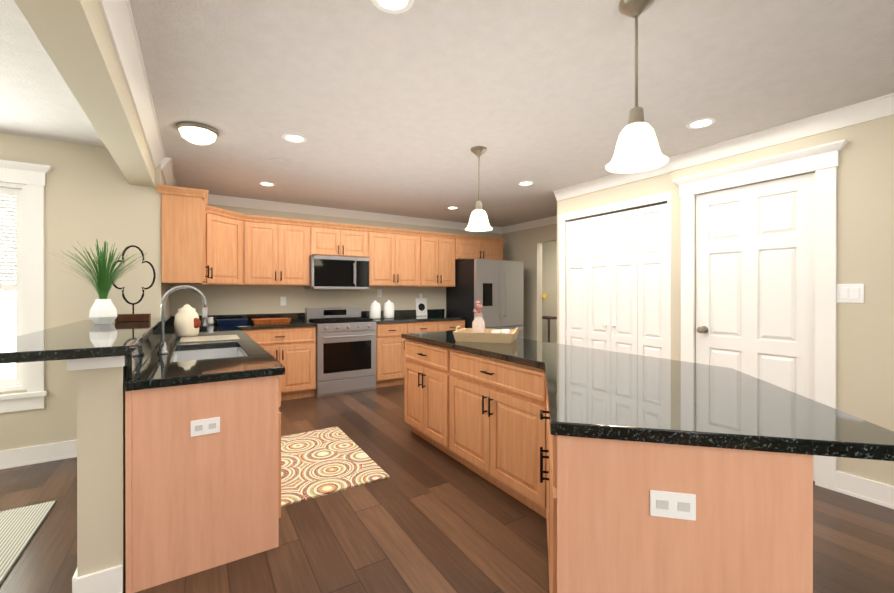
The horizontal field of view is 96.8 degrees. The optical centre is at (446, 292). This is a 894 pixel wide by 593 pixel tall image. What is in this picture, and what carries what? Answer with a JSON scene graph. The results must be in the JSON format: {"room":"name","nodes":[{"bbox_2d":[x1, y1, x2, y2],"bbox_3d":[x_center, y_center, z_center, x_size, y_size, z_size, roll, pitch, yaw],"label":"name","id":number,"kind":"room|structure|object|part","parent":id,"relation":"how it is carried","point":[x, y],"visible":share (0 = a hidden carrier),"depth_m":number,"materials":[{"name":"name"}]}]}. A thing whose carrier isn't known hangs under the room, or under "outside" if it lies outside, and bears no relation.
{"room":"kitchen","nodes":[
{"label":"kitchen","id":0,"kind":"room"},
{"bbox_2d":[0,133,138,450],"bbox_3d":[-5.063,0.059,1.823,5.800,2.450,0.120,0,0,-32],"label":"wall","id":1,"kind":"structure","parent":0,"point":[91,194],"depth_m":3.09,"materials":[{"name":"paint"}]},
{"bbox_2d":[0,160,52,412],"bbox_3d":[-3.655,-0.043,2.674,1.470,1.830,0.180,0,0,-32],"label":"window","id":2,"kind":"structure","parent":1,"relation":"attached to","point":[22,185],"depth_m":2.96,"materials":[{"name":"white wood"}]},
{"bbox_3d":[-3.694,-0.043,2.735,1.130,1.470,0.005,0,0,-32],"label":"glass","id":3,"kind":"part","parent":2,"relation":"part of","materials":[{"name":"white"}]},
{"bbox_2d":[0,440,76,469],"bbox_3d":[-5.026,1.219,1.766,5.800,0.130,0.020,0,0,-32],"label":"baseboard","id":4,"kind":"structure","parent":1,"relation":"attached to","point":[18,457],"depth_m":2.98,"materials":[{"name":"white wood"}]},
{"bbox_2d":[14,0,154,186],"bbox_3d":[-0.259,-1.027,-0.319,0.170,0.270,8.620,0,0,-32],"label":"header beam","id":5,"kind":"structure","parent":0,"point":[74,38],"depth_m":1.64,"materials":[{"name":"paint"}]},
{"bbox_2d":[56,239,145,323],"bbox_3d":[-2.356,-0.075,2.703,0.524,0.573,0.514,0,0,-32],"label":"plant","id":6,"kind":"object","parent":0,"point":[103,309],"visible":1,"depth_m":2.67,"materials":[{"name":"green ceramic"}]},
{"bbox_2d":[77,163,169,592],"bbox_3d":[-2.343,0.056,3.087,0.150,2.450,3.400,0,0,-32],"label":"wall","id":7,"kind":"structure","parent":0,"point":[101,535],"depth_m":1.66,"materials":[{"name":"paint"}]},
{"bbox_2d":[72,569,76,592],"bbox_3d":[-2.047,1.218,2.460,0.020,0.130,2.020,0,0,-32],"label":"baseboard","id":8,"kind":"structure","parent":7,"relation":"attached to","point":[74,578],"depth_m":1.61,"materials":[{"name":"white wood"}]},
{"bbox_2d":[67,356,125,370],"bbox_3d":[-1.979,0.280,2.486,0.177,0.055,2.045,0,0,-32],"label":"trim","id":9,"kind":"structure","parent":7,"relation":"attached to","point":[94,363],"depth_m":1.62,"materials":[{"name":"white wood"}]},
{"bbox_2d":[76,564,122,592],"bbox_3d":[-1.434,1.219,1.641,0.145,0.130,0.020,0,0,-32],"label":"baseboard","id":10,"kind":"structure","parent":7,"relation":"attached to","point":[109,580],"depth_m":1.64,"materials":[{"name":"white wood"}]},
{"bbox_2d":[98,0,176,185],"bbox_3d":[-0.506,-1.111,0.341,0.115,0.105,10.000,0,0,-32],"label":"crown molding","id":11,"kind":"structure","parent":7,"relation":"attached to","point":[119,19],"depth_m":2.00,"materials":[{"name":"white wood"}]},
{"bbox_2d":[124,324,159,379],"bbox_3d":[-2.261,0.311,3.126,0.020,0.120,3.378,0,0,-32],"label":"backsplash","id":12,"kind":"structure","parent":7,"relation":"attached to","point":[144,347],"depth_m":1.96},
{"bbox_2d":[160,184,207,283],"bbox_3d":[-2.484,-0.503,3.759,0.320,0.825,0.690,0,0,-32],"label":"upper cabinet","id":13,"kind":"object","parent":7,"relation":"attached to","point":[184,211],"depth_m":3.47,"materials":[{"name":"brown wood"}]},
{"bbox_2d":[111,245,155,321],"bbox_3d":[-2.335,-0.072,2.950,0.273,0.565,0.070,0,0,-26],"label":"decorative frame","id":14,"kind":"object","parent":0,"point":[132,317],"visible":0.85,"depth_m":2.94,"materials":[{"name":"black metal"}]},
{"bbox_2d":[170,204,501,315],"bbox_3d":[-1.136,0.051,5.927,5.220,2.450,0.120,0,0,-32],"label":"wall","id":15,"kind":"structure","parent":0,"point":[228,299],"depth_m":5.32,"materials":[{"name":"paint"}]},
{"bbox_2d":[208,205,255,285],"bbox_3d":[-2.640,-0.504,4.444,0.786,0.825,0.778,0,0,-32],"label":"upper cabinet","id":16,"kind":"object","parent":15,"relation":"attached to","point":[231,235],"depth_m":4.48,"materials":[{"name":"brown wood"}]},
{"bbox_2d":[280,297,285,305],"bbox_3d":[-2.151,0.107,5.212,0.070,0.116,0.007,0,0,-32],"label":"outlet","id":17,"kind":"object","parent":15,"relation":"attached to","point":[282,301],"visible":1,"depth_m":5.21,"materials":[{"name":"white plastic"}]},
{"bbox_2d":[256,216,311,285],"bbox_3d":[-2.161,-0.505,5.001,0.760,0.825,0.347,0,0,-32],"label":"upper cabinet","id":18,"kind":"object","parent":15,"relation":"attached to","point":[283,245],"depth_m":4.89,"materials":[{"name":"brown wood"}]},
{"bbox_2d":[208,309,443,323],"bbox_3d":[-1.603,0.316,5.547,3.685,0.100,0.019,0,0,-32],"label":"backsplash","id":19,"kind":"structure","parent":15,"relation":"attached to","point":[430,312],"depth_m":5.28,"materials":[{"name":"black stone"}]},
{"bbox_2d":[312,221,367,257],"bbox_3d":[-1.509,-0.701,5.411,0.780,0.435,0.347,0,0,-32],"label":"upper cabinet","id":20,"kind":"object","parent":15,"relation":"attached to","point":[328,239],"depth_m":5.26,"materials":[{"name":"brown wood"}]},
{"bbox_2d":[304,255,368,289],"bbox_3d":[-1.481,-0.263,5.367,0.766,0.430,0.449,0,0,-32],"label":"microwave","id":21,"kind":"object","parent":20,"relation":"attached to","point":[339,272],"visible":0.98,"depth_m":5.20,"materials":[{"name":"silver metal"}]},
{"bbox_3d":[-1.376,-0.263,5.225,0.732,0.422,0.010,0,0,-32],"label":"glass","id":22,"kind":"part","parent":21,"relation":"part of","materials":[{"name":"black glass"}]},
{"bbox_2d":[207,194,501,233],"bbox_3d":[-1.071,-1.122,5.850,4.950,0.105,0.075,0,0,-32],"label":"crown molding","id":23,"kind":"structure","parent":15,"relation":"attached to","point":[270,205],"depth_m":5.50,"materials":[{"name":"white wood"}]},
{"bbox_2d":[377,289,381,296],"bbox_3d":[-1.009,0.006,5.932,0.070,0.116,0.007,0,0,-32],"label":"outlet","id":24,"kind":"object","parent":15,"relation":"attached to","point":[379,292],"visible":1,"depth_m":5.93,"materials":[{"name":"white plastic"}]},
{"bbox_2d":[368,226,423,286],"bbox_3d":[-0.806,-0.507,5.854,0.881,0.825,0.347,0,0,-32],"label":"upper cabinet","id":25,"kind":"object","parent":15,"relation":"attached to","point":[396,256],"depth_m":5.70,"materials":[{"name":"brown wood"}]},
{"bbox_2d":[424,232,455,286],"bbox_3d":[-0.253,-0.508,6.202,0.711,0.825,0.347,0,0,-32],"label":"upper cabinet","id":26,"kind":"object","parent":15,"relation":"attached to","point":[439,248],"depth_m":6.08,"materials":[{"name":"brown wood"}]},
{"bbox_2d":[456,234,503,260],"bbox_3d":[0.459,-0.729,6.638,0.960,0.385,0.367,0,0,-32],"label":"upper cabinet","id":27,"kind":"object","parent":15,"relation":"attached to","point":[467,247],"depth_m":6.46,"materials":[{"name":"brown wood"}]},
{"bbox_2d":[0,384,893,592],"bbox_3d":[-0.033,1.335,1.531,14.000,0.100,11.500,0,0,-32],"label":"floor","id":28,"kind":"structure","parent":0,"point":[426,517],"depth_m":2.12,"materials":[{"name":"brown wood"}]},
{"bbox_2d":[0,500,55,584],"bbox_3d":[-2.601,1.280,0.900,1.980,0.012,2.370,0,0,-32],"label":"dining rug","id":29,"kind":"object","parent":28,"relation":"on","point":[19,527],"visible":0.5,"depth_m":2.13,"materials":[{"name":"beige fabric"}]},
{"bbox_2d":[125,376,287,592],"bbox_3d":[-1.215,0.849,2.034,0.625,0.871,0.446,0,0,-32],"label":"base cabinet","id":30,"kind":"object","parent":28,"relation":"on","point":[203,461],"depth_m":1.82,"materials":[{"name":"brown wood"}]},
{"bbox_2d":[191,417,219,436],"bbox_3d":[-1.116,0.619,1.833,0.116,0.072,0.007,0,0,-32],"label":"outlet","id":31,"kind":"object","parent":30,"relation":"attached to","point":[200,426],"depth_m":1.83,"materials":[{"name":"white plastic"}]},
{"bbox_2d":[125,328,287,391],"bbox_3d":[-1.828,0.391,3.015,0.635,0.040,2.790,0,0,-32],"label":"countertop","id":32,"kind":"structure","parent":30,"relation":"on","point":[161,371],"depth_m":2.00,"materials":[{"name":"black stone"}]},
{"bbox_2d":[156,284,207,355],"bbox_3d":[-1.634,0.162,2.455,0.264,0.421,0.119,0,0,-32],"label":"faucet","id":33,"kind":"object","parent":32,"relation":"on","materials":[{"name":"silver metal"}]},
{"bbox_2d":[174,304,200,337],"bbox_3d":[-2.174,0.233,3.324,0.189,0.274,0.200,0,0,-32],"label":"crock","id":34,"kind":"object","parent":32,"relation":"on","point":[187,322],"visible":1,"depth_m":3.27,"materials":[{"name":"beige ceramic"}]},
{"bbox_2d":[172,344,243,359],"bbox_3d":[-1.542,0.516,2.575,0.404,0.232,0.804,0,0,-32],"label":"sink","id":35,"kind":"object","parent":32,"relation":"in","point":[225,349],"depth_m":2.89,"materials":[{"name":"silver metal"}]},
{"bbox_2d":[179,335,239,342],"bbox_3d":[-1.904,0.366,3.187,0.400,0.009,0.340,0,0,-32],"label":"cutting board","id":36,"kind":"object","parent":32,"relation":"on","point":[207,338],"visible":0.98,"depth_m":3.14,"materials":[{"name":"beige wood"}]},
{"bbox_2d":[244,324,315,399],"bbox_3d":[-2.111,0.843,4.869,0.804,0.871,0.627,0,0,-32],"label":"base cabinet","id":37,"kind":"object","parent":28,"relation":"on","point":[295,348],"depth_m":4.71,"materials":[{"name":"brown wood"}]},
{"bbox_2d":[208,320,311,327],"bbox_3d":[-2.382,0.388,4.692,1.485,0.040,0.637,0,0,-32],"label":"countertop","id":38,"kind":"structure","parent":37,"relation":"on","point":[293,323],"depth_m":4.61,"materials":[{"name":"black stone"}]},
{"bbox_2d":[208,317,213,324],"bbox_3d":[-2.738,0.323,4.587,0.080,0.089,0.078,0,0,-32],"label":"pitcher","id":39,"kind":"object","parent":38,"relation":"on","point":[210,320],"visible":0.83,"depth_m":4.56,"materials":[{"name":"white ceramic"}]},
{"bbox_2d":[216,318,248,325],"bbox_3d":[-2.504,0.338,4.628,0.320,0.059,0.260,0,0,-32],"label":"dish","id":40,"kind":"object","parent":38,"relation":"on","point":[238,321],"visible":1,"depth_m":4.55,"materials":[{"name":"blue ceramic"}]},
{"bbox_2d":[251,318,290,323],"bbox_3d":[-2.136,0.340,4.813,0.420,0.054,0.260,0,0,-32],"label":"wood tray","id":41,"kind":"object","parent":38,"relation":"on","point":[270,320],"visible":1,"depth_m":4.73,"materials":[{"name":"brown wood"}]},
{"bbox_2d":[281,426,388,506],"bbox_3d":[-1.033,1.275,3.063,0.740,0.012,1.200,0,0,-32],"label":"kitchen rug","id":42,"kind":"object","parent":28,"relation":"on","point":[318,463],"visible":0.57,"depth_m":2.90,"materials":[{"name":"multicoloured fabric"}]},
{"bbox_2d":[305,307,375,397],"bbox_3d":[-1.407,0.740,5.261,0.756,1.075,0.713,0,0,-32],"label":"range","id":43,"kind":"object","parent":28,"relation":"on","point":[345,350],"visible":0.98,"depth_m":5.03,"materials":[{"name":"silver metal"}]},
{"bbox_3d":[-1.397,0.610,5.245,0.748,0.755,0.557,0,0,-32],"label":"glass","id":44,"kind":"part","parent":43,"relation":"part of","materials":[{"name":"black glass"}]},
{"bbox_2d":[376,320,407,335],"bbox_3d":[-0.914,0.841,5.623,0.450,0.871,0.627,0,0,-32],"label":"drawer","id":45,"kind":"object","parent":28,"relation":"on","point":[397,325],"depth_m":5.37,"materials":[{"name":"brown wood"}]},
{"bbox_2d":[408,320,443,331],"bbox_3d":[-0.512,0.841,5.876,0.646,0.871,0.627,0,0,-32],"label":"drawer","id":46,"kind":"object","parent":28,"relation":"on","point":[413,325],"depth_m":5.63,"materials":[{"name":"brown wood"}]},
{"bbox_2d":[361,316,465,323],"bbox_3d":[-0.490,0.385,5.883,1.445,0.040,0.637,0,0,-32],"label":"countertop","id":47,"kind":"structure","parent":46,"relation":"on","point":[382,320],"depth_m":5.78,"materials":[{"name":"black stone"}]},
{"bbox_2d":[370,301,380,318],"bbox_3d":[-1.014,0.236,5.602,0.156,0.259,0.156,0,0,-32],"label":"canister","id":48,"kind":"object","parent":47,"relation":"on","point":[375,309],"visible":1,"depth_m":5.54,"materials":[{"name":"white ceramic"}]},
{"bbox_2d":[383,300,393,318],"bbox_3d":[-0.836,0.236,5.714,0.156,0.259,0.156,0,0,-32],"label":"canister","id":49,"kind":"object","parent":47,"relation":"on","point":[388,309],"visible":1,"depth_m":5.65,"materials":[{"name":"white ceramic"}]},
{"bbox_2d":[415,293,426,315],"bbox_3d":[-0.408,0.185,6.292,0.200,0.357,0.054,0,0,-32],"label":"board","id":50,"kind":"object","parent":47,"relation":"on","point":[421,305],"visible":1,"depth_m":6.28,"materials":[{"name":"white ceramic"}]},
{"bbox_2d":[444,320,464,331],"bbox_3d":[-0.091,0.840,6.141,0.495,0.871,0.627,0,0,-32],"label":"drawer","id":51,"kind":"object","parent":28,"relation":"on","point":[448,324],"depth_m":5.88,"materials":[{"name":"brown wood"}]},
{"bbox_2d":[446,259,522,337],"bbox_3d":[0.622,0.385,6.401,0.936,1.780,0.892,0,0,-32],"label":"fridge","id":52,"kind":"object","parent":28,"relation":"on","point":[495,287],"visible":0.65,"depth_m":6.08,"materials":[{"name":"silver metal"}]},
{"bbox_2d":[542,292,556,341],"bbox_3d":[1.936,0.613,8.382,0.370,1.316,0.900,0,0,-32],"label":"console","id":53,"kind":"object","parent":28,"relation":"on","point":[544,296],"visible":0.27,"depth_m":7.97,"materials":[{"name":"brown wood"}]},
{"bbox_2d":[376,364,727,592],"bbox_3d":[0.353,0.848,2.375,1.328,0.871,2.880,0,0,-32],"label":"base cabinet","id":54,"kind":"object","parent":28,"relation":"on","point":[620,472],"depth_m":1.16,"materials":[{"name":"brown wood"}]},
{"bbox_2d":[376,328,893,543],"bbox_3d":[0.396,0.393,2.299,1.374,0.040,3.113,0,0,-32],"label":"countertop","id":55,"kind":"structure","parent":54,"relation":"on","point":[746,444],"depth_m":1.24,"materials":[{"name":"black stone"}]},
{"bbox_2d":[453,301,518,343],"bbox_3d":[0.311,0.216,3.104,0.484,0.308,0.330,0,0,18],"label":"wicker tray","id":56,"kind":"object","parent":55,"relation":"on","point":[477,332],"visible":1,"depth_m":3.01,"materials":[{"name":"beige wicker"}]},
{"bbox_2d":[472,301,484,332],"bbox_3d":[0.247,0.209,3.138,0.112,0.293,0.106,0,0,-32],"label":"vase","id":57,"kind":"object","parent":56,"relation":"on","point":[478,324],"depth_m":3.11,"materials":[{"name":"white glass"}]},
{"bbox_2d":[501,329,509,332],"bbox_3d":[0.463,0.321,3.119,0.071,0.069,0.071,0,0,-32],"label":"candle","id":58,"kind":"object","parent":56,"relation":"on","point":[502,330],"depth_m":3.09,"materials":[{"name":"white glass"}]},
{"bbox_2d":[650,490,695,520],"bbox_3d":[0.628,0.590,1.103,0.084,0.072,0.084,0,0,-32],"label":"outlet","id":59,"kind":"object","parent":54,"relation":"attached to","point":[665,505],"depth_m":1.10,"materials":[{"name":"white plastic"}]},
{"bbox_2d":[728,508,812,592],"bbox_3d":[0.624,0.850,1.134,0.465,0.871,0.521,0,0,-32],"label":"base cabinet","id":60,"kind":"object","parent":28,"relation":"on","point":[761,558],"depth_m":1.06,"materials":[{"name":"brown wood"}]},
{"bbox_2d":[0,0,893,226],"bbox_3d":[-0.033,-1.216,1.526,14.000,0.100,11.500,0,0,-32],"label":"ceiling","id":61,"kind":"structure","parent":0,"point":[399,114],"depth_m":2.24,"materials":[{"name":"paint"}]},
{"bbox_2d":[176,121,218,144],"bbox_3d":[-1.774,-1.118,2.828,0.260,0.100,0.260,0,0,-32],"label":"ceiling light","id":62,"kind":"object","parent":61,"relation":"attached to","point":[197,133],"visible":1,"depth_m":2.76,"materials":[{"name":"white glass"}]},
{"bbox_3d":[-1.774,-1.103,2.828,0.230,0.070,0.230,0,0,-32],"label":"glass","id":63,"kind":"part","parent":62,"relation":"part of","materials":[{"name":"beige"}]},
{"bbox_2d":[258,182,275,185],"bbox_3d":[-1.933,-1.168,4.256,0.176,0.006,0.176,0,0,-32],"label":"recessed light","id":64,"kind":"object","parent":61,"relation":"in","point":[266,183],"visible":0.98,"depth_m":4.26,"materials":[{"name":"beige"}]},
{"bbox_2d":[268,158,291,165],"bbox_3d":[-1.489,-1.166,3.539,0.200,0.006,0.200,0,0,-32],"label":"ceiling vent","id":65,"kind":"object","parent":61,"relation":"in","point":[279,162],"visible":0.98,"depth_m":3.54,"materials":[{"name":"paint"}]},
{"bbox_2d":[282,133,306,142],"bbox_3d":[-1.150,-1.165,2.991,0.176,0.006,0.176,0,0,-32],"label":"recessed light","id":66,"kind":"object","parent":61,"relation":"in","point":[293,138],"visible":1,"depth_m":2.98,"materials":[{"name":"beige"}]},
{"bbox_2d":[371,0,413,13],"bbox_3d":[-0.216,-1.162,1.564,0.176,0.006,0.176,0,0,-32],"label":"recessed light","id":67,"kind":"object","parent":61,"relation":"in","point":[394,6],"visible":1,"depth_m":1.60,"materials":[{"name":"beige"}]},
{"bbox_2d":[446,206,458,208],"bbox_3d":[0.078,-1.170,5.460,0.176,0.006,0.176,0,0,-32],"label":"recessed light","id":68,"kind":"object","parent":61,"relation":"in","point":[452,207],"visible":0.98,"depth_m":5.43,"materials":[{"name":"beige"}]},
{"bbox_2d":[465,146,492,231],"bbox_3d":[0.259,-0.842,3.223,0.230,0.653,0.230,0,0,-32],"label":"pendant light","id":69,"kind":"object","parent":61,"relation":"hanging from","point":[478,221],"visible":1,"depth_m":3.19,"materials":[{"name":"white glass"}]},
{"bbox_3d":[0.259,-0.595,3.223,0.230,0.158,0.230,0,0,-32],"label":"lamp shade","id":70,"kind":"part","parent":69,"relation":"part of","materials":[{"name":"white glass"}]},
{"bbox_3d":[0.259,-0.919,3.222,0.130,0.500,0.130,0,0,-32],"label":"rod","id":71,"kind":"part","parent":69,"relation":"part of","materials":[{"name":"silver metal"}]},
{"bbox_2d":[518,181,533,185],"bbox_3d":[0.842,-1.168,4.228,0.176,0.006,0.176,0,0,-32],"label":"recessed light","id":72,"kind":"object","parent":61,"relation":"in","point":[524,183],"visible":1,"depth_m":4.23,"materials":[{"name":"beige"}]},
{"bbox_2d":[605,0,668,172],"bbox_3d":[0.757,-0.839,1.587,0.230,0.653,0.230,0,0,-32],"label":"pendant light","id":73,"kind":"object","parent":61,"relation":"hanging from","point":[637,149],"visible":1,"depth_m":1.56,"materials":[{"name":"white glass"}]},
{"bbox_3d":[0.757,-0.916,1.586,0.130,0.500,0.130,0,0,-32],"label":"rod","id":74,"kind":"part","parent":73,"relation":"part of","materials":[{"name":"silver metal"}]},
{"bbox_3d":[0.757,-0.592,1.587,0.230,0.158,0.230,0,0,-32],"label":"lamp shade","id":75,"kind":"part","parent":73,"relation":"part of","materials":[{"name":"white glass"}]},
{"bbox_2d":[686,118,715,128],"bbox_3d":[1.747,-1.165,2.729,0.176,0.006,0.176,0,0,-32],"label":"recessed light","id":76,"kind":"object","parent":61,"relation":"in","point":[700,123],"visible":1,"depth_m":2.73,"materials":[{"name":"beige"}]},
{"bbox_2d":[502,224,556,340],"bbox_3d":[1.648,0.050,6.291,0.120,2.450,2.230,0,0,-32],"label":"wall","id":77,"kind":"structure","parent":0,"point":[525,246],"depth_m":6.57,"materials":[{"name":"paint"}]},
{"bbox_2d":[502,215,556,233],"bbox_3d":[1.565,-1.122,6.237,0.075,0.105,2.230,0,0,-32],"label":"crown molding","id":78,"kind":"structure","parent":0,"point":[532,224],"depth_m":6.53,"materials":[{"name":"white wood"}]},
{"bbox_2d":[542,241,556,342],"bbox_3d":[3.150,0.048,7.078,0.100,2.450,5.500,0,0,-32],"label":"wall","id":79,"kind":"structure","parent":0,"point":[549,274],"depth_m":8.48,"materials":[{"name":"beige paint"}]},
{"bbox_2d":[557,115,893,485],"bbox_3d":[2.028,0.056,3.506,0.145,2.450,2.890,0,0,-32],"label":"wall","id":80,"kind":"structure","parent":0,"point":[865,257],"depth_m":2.49,"materials":[{"name":"paint"}]},
{"bbox_2d":[566,203,666,358],"bbox_3d":[1.671,0.235,4.022,0.030,2.070,1.144,0,0,-32],"label":"bifold closet doors","id":81,"kind":"structure","parent":80,"relation":"in","point":[616,269],"depth_m":3.93,"materials":[{"name":"white wood"}]},
{"bbox_2d":[559,139,847,490],"bbox_3d":[1.904,0.155,3.531,0.088,2.250,2.385,0,0,-32],"label":"door frame","id":82,"kind":"structure","parent":80,"relation":"attached to","point":[822,161],"depth_m":2.75,"materials":[{"name":"white wood"}]},
{"bbox_3d":[1.647,0.192,4.004,0.020,2.175,1.310,0,0,-32],"label":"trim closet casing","id":83,"kind":"part","parent":82,"relation":"part of","materials":[{"name":"white wood"}]},
{"bbox_3d":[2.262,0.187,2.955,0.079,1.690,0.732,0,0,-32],"label":"pantry door knob","id":84,"kind":"part","parent":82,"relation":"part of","materials":[{"name":"silver metal"}]},
{"bbox_3d":[2.245,0.157,2.969,0.060,2.250,1.070,0,0,-32],"label":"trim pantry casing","id":85,"kind":"part","parent":82,"relation":"part of","materials":[{"name":"white wood"}]},
{"bbox_2d":[553,93,893,200],"bbox_3d":[1.946,-1.117,3.451,0.100,0.105,2.650,0,0,-32],"label":"crown molding","id":86,"kind":"structure","parent":80,"relation":"attached to","point":[867,110],"depth_m":2.90,"materials":[{"name":"white wood"}]},
{"bbox_2d":[696,173,814,480],"bbox_3d":[2.298,0.229,3.002,0.035,2.085,0.762,0,0,-32],"label":"pantry door","id":87,"kind":"structure","parent":80,"relation":"in","point":[755,279],"depth_m":2.94,"materials":[{"name":"white wood"}]},
{"bbox_2d":[836,284,863,302],"bbox_3d":[2.558,0.003,2.519,0.010,0.120,0.125,0,0,-32],"label":"switch plate","id":88,"kind":"object","parent":80,"relation":"attached to","point":[849,293],"visible":1,"depth_m":2.52,"materials":[{"name":"white plastic"}]},
{"bbox_2d":[835,470,893,508],"bbox_3d":[2.593,1.218,2.457,0.020,0.130,0.270,0,0,-32],"label":"baseboard","id":89,"kind":"structure","parent":80,"relation":"attached to","point":[875,492],"depth_m":2.45,"materials":[{"name":"white wood"}]}
]}

